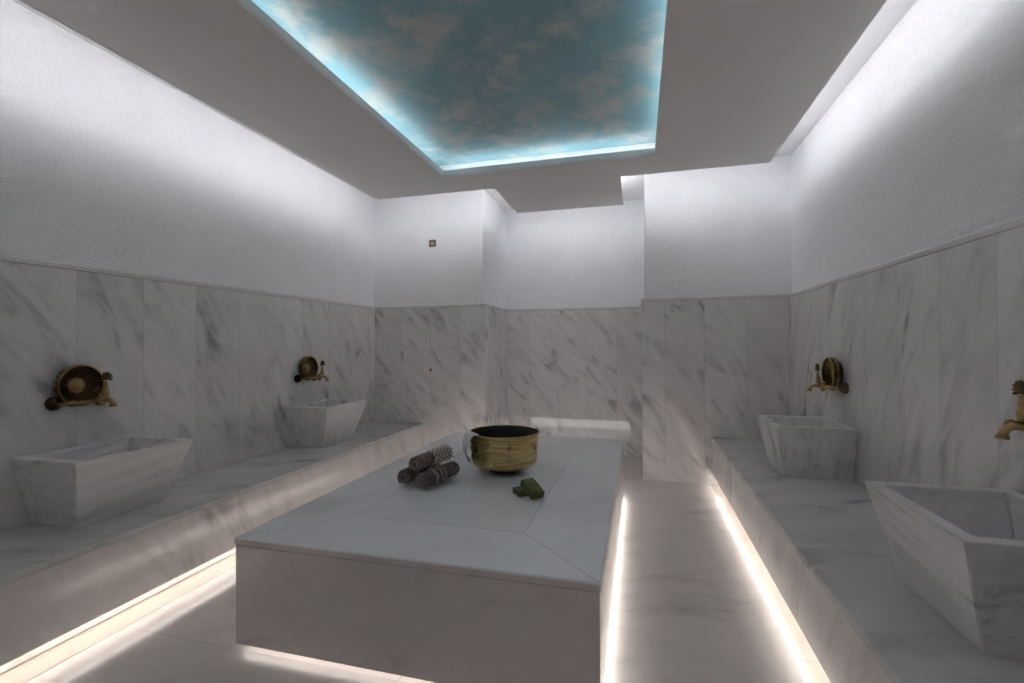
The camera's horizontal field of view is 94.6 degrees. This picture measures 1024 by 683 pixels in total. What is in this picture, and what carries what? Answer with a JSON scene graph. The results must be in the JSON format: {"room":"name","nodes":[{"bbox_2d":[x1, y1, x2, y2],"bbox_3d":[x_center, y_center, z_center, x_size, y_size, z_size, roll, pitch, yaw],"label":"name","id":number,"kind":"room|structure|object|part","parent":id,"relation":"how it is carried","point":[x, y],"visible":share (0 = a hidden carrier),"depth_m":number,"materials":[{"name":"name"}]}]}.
{"room":"spa","nodes":[
{"label":"spa","id":0,"kind":"room"},
{"bbox_2d":[0,0,373,305],"bbox_3d":[-2.506,-1.049,2.654,0.111,1.346,6.412,0,0,15],"label":"wall","id":1,"kind":"structure","parent":0,"point":[105,164],"depth_m":3.06,"materials":[{"name":"white paint"}]},
{"bbox_2d":[0,261,374,530],"bbox_3d":[-2.481,0.491,2.637,0.140,1.770,6.406,0,0,15],"label":"wall","id":2,"kind":"structure","parent":0,"point":[217,369],"depth_m":3.13,"materials":[{"name":"white stone"}]},
{"bbox_2d":[44,364,116,410],"bbox_3d":[-2.308,0.246,2.591,0.220,0.244,0.301,0,0,15],"label":"tap","id":3,"kind":"object","parent":2,"relation":"attached to","point":[76,385],"visible":1,"depth_m":2.60,"materials":[{"name":"gold metal"}]},
{"bbox_3d":[-2.385,0.240,2.594,0.068,0.231,0.231,0,0,15],"label":"sunburst dish","id":4,"kind":"part","parent":3,"relation":"part of","materials":[{"name":"gold metal"}]},
{"bbox_2d":[97,393,106,405],"bbox_3d":[-2.285,0.325,2.634,0.042,0.070,0.042,0,0,15],"label":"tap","id":5,"kind":"object","parent":3,"relation":"on","point":[101,401],"depth_m":2.62,"materials":[{"name":"gold metal"}]},
{"bbox_3d":[-2.258,0.259,2.627,0.034,0.087,0.034,0,0,15],"label":"handle","id":6,"kind":"part","parent":3,"relation":"part of","materials":[{"name":"gold metal"}]},
{"bbox_3d":[-2.254,0.193,2.626,0.022,0.052,0.071,0,0,15],"label":"flower knob","id":7,"kind":"part","parent":3,"relation":"part of","materials":[{"name":"gold metal"}]},
{"bbox_3d":[-2.236,0.334,2.621,0.099,0.055,0.036,0,0,15],"label":"spout","id":8,"kind":"part","parent":3,"relation":"part of","materials":[{"name":"gold metal"}]},
{"bbox_2d":[0,254,374,308],"bbox_3d":[-2.450,-0.411,2.561,0.040,0.031,6.266,0,0,15],"label":"trim","id":9,"kind":"structure","parent":2,"relation":"attached to","point":[7,258],"depth_m":3.01,"materials":[{"name":"stone"}]},
{"bbox_2d":[294,356,328,382],"bbox_3d":[-1.825,0.255,4.382,0.220,0.244,0.301,0,0,15],"label":"tap","id":10,"kind":"object","parent":2,"relation":"attached to","point":[308,365],"visible":1,"depth_m":4.39,"materials":[{"name":"gold metal"}]},
{"bbox_3d":[-1.902,0.249,4.385,0.068,0.231,0.231,0,0,15],"label":"sunburst dish","id":11,"kind":"part","parent":10,"relation":"part of","materials":[{"name":"gold metal"}]},
{"bbox_3d":[-1.754,0.342,4.412,0.099,0.055,0.036,0,0,15],"label":"spout","id":12,"kind":"part","parent":10,"relation":"part of","materials":[{"name":"gold metal"}]},
{"bbox_2d":[26,455,811,682],"bbox_3d":[-0.198,1.425,2.450,4.655,0.120,7.442,0,0,15],"label":"floor","id":13,"kind":"structure","parent":0,"point":[690,605],"depth_m":2.25,"materials":[{"name":"stone"}]},
{"bbox_2d":[0,421,422,673],"bbox_3d":[-2.127,1.145,2.465,0.620,0.443,6.264,0,0,15],"label":"bench","id":14,"kind":"object","parent":13,"relation":"on","point":[57,583],"visible":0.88,"depth_m":2.45,"materials":[{"name":"white stone"}]},
{"bbox_2d":[10,435,192,527],"bbox_3d":[-2.187,0.751,2.571,0.452,0.347,0.610,0,0,15],"label":"stone basin","id":15,"kind":"object","parent":14,"relation":"on","point":[82,485],"visible":1,"depth_m":2.41,"materials":[{"name":"stone"}]},
{"bbox_2d":[0,552,235,682],"bbox_3d":[-2.124,1.378,2.465,0.628,0.012,6.266,0,0,15],"label":"light strip","id":16,"kind":"object","parent":14,"relation":"attached to","point":[35,666],"depth_m":2.27,"materials":[{"name":"plastic"}]},
{"bbox_2d":[285,399,366,447],"bbox_3d":[-1.707,0.753,4.382,0.436,0.360,0.613,0,0,15],"label":"stone basin","id":17,"kind":"object","parent":14,"relation":"on","point":[322,423],"visible":1,"depth_m":4.17,"materials":[{"name":"stone"}]},
{"bbox_2d":[234,432,623,682],"bbox_3d":[-0.116,1.116,3.123,1.597,0.505,2.599,0,0,15],"label":"platform","id":18,"kind":"object","parent":13,"relation":"on","point":[469,579],"visible":0.91,"depth_m":1.96,"materials":[{"name":"white stone"}]},
{"bbox_2d":[397,463,439,483],"bbox_3d":[-0.579,0.809,2.955,0.098,0.090,0.318,0,0,27],"label":"rolled towel","id":19,"kind":"object","parent":18,"relation":"on","point":[404,476],"visible":0.56,"depth_m":2.83,"materials":[{"name":"brown fabric"}]},
{"bbox_2d":[408,461,458,492],"bbox_3d":[-0.462,0.809,2.868,0.162,0.106,0.352,0,0,27],"label":"rolled towel","id":20,"kind":"object","parent":18,"relation":"on","point":[432,476],"visible":1,"depth_m":2.79,"materials":[{"name":"brown fabric"}]},
{"bbox_2d":[409,444,454,470],"bbox_3d":[-0.497,0.722,2.949,0.118,0.108,0.333,0,0,27],"label":"rolled towel","id":21,"kind":"object","parent":20,"relation":"on","point":[434,456],"visible":1,"depth_m":2.89,"materials":[{"name":"brown fabric"}]},
{"bbox_2d":[470,425,539,473],"bbox_3d":[-0.052,0.731,3.164,0.481,0.266,0.481,0,0,15],"label":"brass bowl","id":22,"kind":"object","parent":18,"relation":"on","point":[500,449],"visible":0.98,"depth_m":2.99,"materials":[{"name":"gold metal"}]},
{"bbox_2d":[462,429,478,462],"bbox_3d":[-0.267,0.692,3.099,0.104,0.217,0.232,0,0,-21],"label":"cloth","id":23,"kind":"object","parent":22,"relation":"on","point":[469,434],"visible":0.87,"depth_m":3.06,"materials":[{"name":"white fabric"}]},
{"bbox_2d":[513,486,527,496],"bbox_3d":[0.047,0.843,2.654,0.061,0.035,0.086,0,0,-25],"label":"soap bar","id":24,"kind":"object","parent":18,"relation":"on","point":[518,491],"visible":0.74,"depth_m":2.62,"materials":[{"name":"green wax"}]},
{"bbox_2d":[520,478,544,499],"bbox_3d":[0.112,0.812,2.607,0.083,0.087,0.129,0,0,-32],"label":"soap bar","id":25,"kind":"object","parent":18,"relation":"on","point":[530,486],"visible":1,"depth_m":2.58,"materials":[{"name":"green wax"}]},
{"bbox_2d":[711,437,1023,682],"bbox_3d":[1.436,1.124,1.459,0.677,0.443,6.175,0,0,15],"label":"bench","id":26,"kind":"object","parent":13,"relation":"on","point":[823,544],"visible":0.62,"depth_m":1.90,"materials":[{"name":"white stone"}]},
{"bbox_2d":[711,484,830,682],"bbox_3d":[1.435,1.356,1.459,0.686,0.012,6.177,0,0,15],"label":"light strip","id":27,"kind":"object","parent":26,"relation":"attached to","point":[809,660],"depth_m":2.44,"materials":[{"name":"plastic"}]},
{"bbox_3d":[1.123,1.089,1.544,0.016,0.310,6.175,0,0,15],"label":"panel","id":28,"kind":"part","parent":26,"relation":"part of","materials":[{"name":"stone"}]},
{"bbox_2d":[756,415,857,480],"bbox_3d":[2.036,0.735,3.309,0.474,0.350,0.538,0,0,15],"label":"stone basin","id":29,"kind":"object","parent":26,"relation":"on","point":[810,447],"visible":1,"depth_m":3.10,"materials":[{"name":"stone"}]},
{"bbox_2d":[864,480,1023,659],"bbox_3d":[1.558,0.727,1.534,0.474,0.350,0.606,0,0,15],"label":"stone basin","id":30,"kind":"object","parent":26,"relation":"on","point":[960,549],"visible":1,"depth_m":1.49,"materials":[{"name":"stone"}]},
{"bbox_2d":[374,190,485,306],"bbox_3d":[-0.974,-1.039,5.504,1.367,1.346,0.111,0,0,15],"label":"wall","id":31,"kind":"structure","parent":0,"point":[408,271],"depth_m":5.45,"materials":[{"name":"white paint"}]},
{"bbox_2d":[429,240,435,246],"bbox_3d":[-0.913,-1.128,5.422,0.084,0.080,0.014,0,0,15],"label":"wall plate","id":32,"kind":"object","parent":31,"relation":"attached to","point":[432,243],"visible":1,"depth_m":5.42,"materials":[{"name":"brown metal"}]},
{"bbox_2d":[375,306,488,446],"bbox_3d":[-0.940,0.501,5.457,1.367,1.770,0.120,0,0,15],"label":"wall","id":33,"kind":"structure","parent":0,"point":[452,397],"depth_m":5.38,"materials":[{"name":"white stone"}]},
{"bbox_2d":[375,304,485,308],"bbox_3d":[-0.956,-0.401,5.419,1.367,0.031,0.040,0,0,15],"label":"trim","id":34,"kind":"structure","parent":33,"relation":"attached to","point":[451,305],"depth_m":5.39,"materials":[{"name":"stone"}]},
{"bbox_2d":[12,0,915,209],"bbox_3d":[-0.212,-1.793,2.469,4.647,0.120,7.442,0,0,15],"label":"ceiling","id":35,"kind":"structure","parent":0,"point":[891,12],"depth_m":3.15,"materials":[{"name":"white paint"}]},
{"bbox_2d":[19,0,886,212],"bbox_3d":[-0.214,-1.624,2.246,3.717,0.218,6.451,0,0,15],"label":"ceiling panel","id":36,"kind":"object","parent":35,"relation":"attached to","point":[738,77],"visible":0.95,"depth_m":2.80,"materials":[{"name":"white paint"}]},
{"bbox_2d":[251,0,666,165],"bbox_3d":[-0.195,-1.706,2.365,2.151,0.052,3.850,0,0,15],"label":"mural","id":37,"kind":"object","parent":36,"relation":"attached to","point":[463,81],"visible":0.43,"depth_m":2.86},
{"bbox_2d":[473,190,505,308],"bbox_3d":[-0.246,-1.040,5.788,0.111,1.346,1.036,0,0,15],"label":"wall","id":38,"kind":"structure","parent":0,"point":[495,294],"depth_m":5.62,"materials":[{"name":"white paint"}]},
{"bbox_2d":[488,307,507,424],"bbox_3d":[-0.202,0.499,5.799,0.120,1.770,0.926,0,0,15],"label":"wall","id":39,"kind":"structure","parent":0,"point":[497,319],"depth_m":5.71,"materials":[{"name":"white stone"}]},
{"bbox_2d":[482,304,507,311],"bbox_3d":[-0.195,-0.403,5.675,0.040,0.031,0.930,0,0,15],"label":"trim","id":40,"kind":"structure","parent":39,"relation":"attached to","point":[486,305],"depth_m":5.60,"materials":[{"name":"stone"}]},
{"bbox_2d":[507,309,641,455],"bbox_3d":[0.768,0.496,5.955,1.673,1.770,0.120,0,0,15],"label":"wall","id":41,"kind":"structure","parent":0,"point":[572,373],"depth_m":5.88,"materials":[{"name":"white stone"}]},
{"bbox_2d":[507,306,640,311],"bbox_3d":[0.753,-0.406,5.918,1.673,0.031,0.040,0,0,15],"label":"trim","id":42,"kind":"structure","parent":41,"relation":"attached to","point":[627,307],"depth_m":5.89,"materials":[{"name":"stone"}]},
{"bbox_2d":[505,199,643,308],"bbox_3d":[0.769,-1.044,5.993,1.745,1.346,0.111,0,0,15],"label":"wall","id":43,"kind":"structure","parent":0,"point":[591,256],"depth_m":5.93,"materials":[{"name":"white paint"}]},
{"bbox_2d":[641,305,642,467],"bbox_3d":[1.517,0.489,5.290,0.120,1.770,1.015,0,0,15],"label":"wall","id":44,"kind":"structure","parent":0,"point":[641,305],"depth_m":5.24,"materials":[{"name":"white stone"}]},
{"bbox_2d":[644,174,656,297],"bbox_3d":[1.532,-1.051,5.263,0.111,1.346,1.125,0,0,15],"label":"wall","id":45,"kind":"structure","parent":0,"point":[652,175],"depth_m":4.72,"materials":[{"name":"white paint"}]},
{"bbox_2d":[642,298,789,483],"bbox_3d":[1.947,0.483,4.586,1.315,1.770,0.120,0,0,15],"label":"wall","id":46,"kind":"structure","parent":0,"point":[709,367],"depth_m":4.55,"materials":[{"name":"white stone"}]},
{"bbox_2d":[642,294,788,300],"bbox_3d":[1.931,-0.419,4.549,1.315,0.031,0.040,0,0,15],"label":"trim","id":47,"kind":"structure","parent":46,"relation":"attached to","point":[777,295],"depth_m":4.52,"materials":[{"name":"stone"}]},
{"bbox_2d":[645,155,791,297],"bbox_3d":[1.983,-1.057,4.615,1.315,1.346,0.111,0,0,15],"label":"wall","id":48,"kind":"structure","parent":0,"point":[721,231],"depth_m":4.55,"materials":[{"name":"white paint"}]},
{"bbox_2d":[789,226,1023,494],"bbox_3d":[1.848,0.465,1.425,0.140,1.770,6.317,0,0,15],"label":"wall","id":49,"kind":"structure","parent":0,"point":[929,349],"depth_m":2.29,"materials":[{"name":"white stone"}]},
{"bbox_2d":[806,357,848,393],"bbox_3d":[2.166,0.231,3.302,0.220,0.244,0.301,0,0,15],"label":"tap","id":50,"kind":"object","parent":49,"relation":"attached to","point":[831,370],"visible":1,"depth_m":3.25,"materials":[{"name":"gold metal"}]},
{"bbox_3d":[2.095,0.319,3.271,0.099,0.055,0.036,0,0,15],"label":"spout","id":51,"kind":"part","parent":50,"relation":"part of","materials":[{"name":"gold metal"}]},
{"bbox_3d":[2.112,0.177,3.267,0.022,0.052,0.071,0,0,15],"label":"flower knob","id":52,"kind":"part","parent":50,"relation":"part of","materials":[{"name":"gold metal"}]},
{"bbox_3d":[2.116,0.244,3.266,0.034,0.087,0.034,0,0,15],"label":"handle","id":53,"kind":"part","parent":50,"relation":"part of","materials":[{"name":"gold metal"}]},
{"bbox_2d":[820,381,825,390],"bbox_3d":[2.144,0.309,3.258,0.042,0.070,0.042,0,0,15],"label":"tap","id":54,"kind":"object","parent":50,"relation":"on","point":[822,383],"depth_m":3.24,"materials":[{"name":"gold metal"}]},
{"bbox_3d":[2.243,0.224,3.299,0.068,0.231,0.231,0,0,15],"label":"sunburst dish","id":55,"kind":"part","parent":50,"relation":"part of","materials":[{"name":"gold metal"}]},
{"bbox_2d":[789,217,1023,296],"bbox_3d":[1.774,-0.436,1.376,0.040,0.031,6.177,0,0,15],"label":"trim","id":56,"kind":"structure","parent":49,"relation":"attached to","point":[1019,222],"depth_m":2.24,"materials":[{"name":"stone"}]},
{"bbox_2d":[994,380,1023,439],"bbox_3d":[1.693,0.203,1.548,0.220,0.244,0.324,0,0,15],"label":"tap","id":57,"kind":"object","parent":49,"relation":"attached to","point":[1010,425],"visible":1,"depth_m":1.52,"materials":[{"name":"gold metal"}]},
{"bbox_3d":[1.626,0.291,1.528,0.099,0.055,0.036,0,0,15],"label":"spout","id":58,"kind":"part","parent":57,"relation":"part of","materials":[{"name":"gold metal"}]},
{"bbox_3d":[1.642,0.149,1.525,0.022,0.052,0.071,0,0,15],"label":"flower knob","id":59,"kind":"part","parent":57,"relation":"part of","materials":[{"name":"gold metal"}]},
{"bbox_3d":[1.646,0.216,1.523,0.034,0.087,0.034,0,0,15],"label":"handle","id":60,"kind":"part","parent":57,"relation":"part of","materials":[{"name":"gold metal"}]},
{"bbox_2d":[791,0,1023,292],"bbox_3d":[1.862,-1.075,1.431,0.111,1.346,6.323,0,0,15],"label":"wall","id":61,"kind":"structure","parent":0,"point":[923,148],"depth_m":2.39,"materials":[{"name":"white paint"}]}
]}

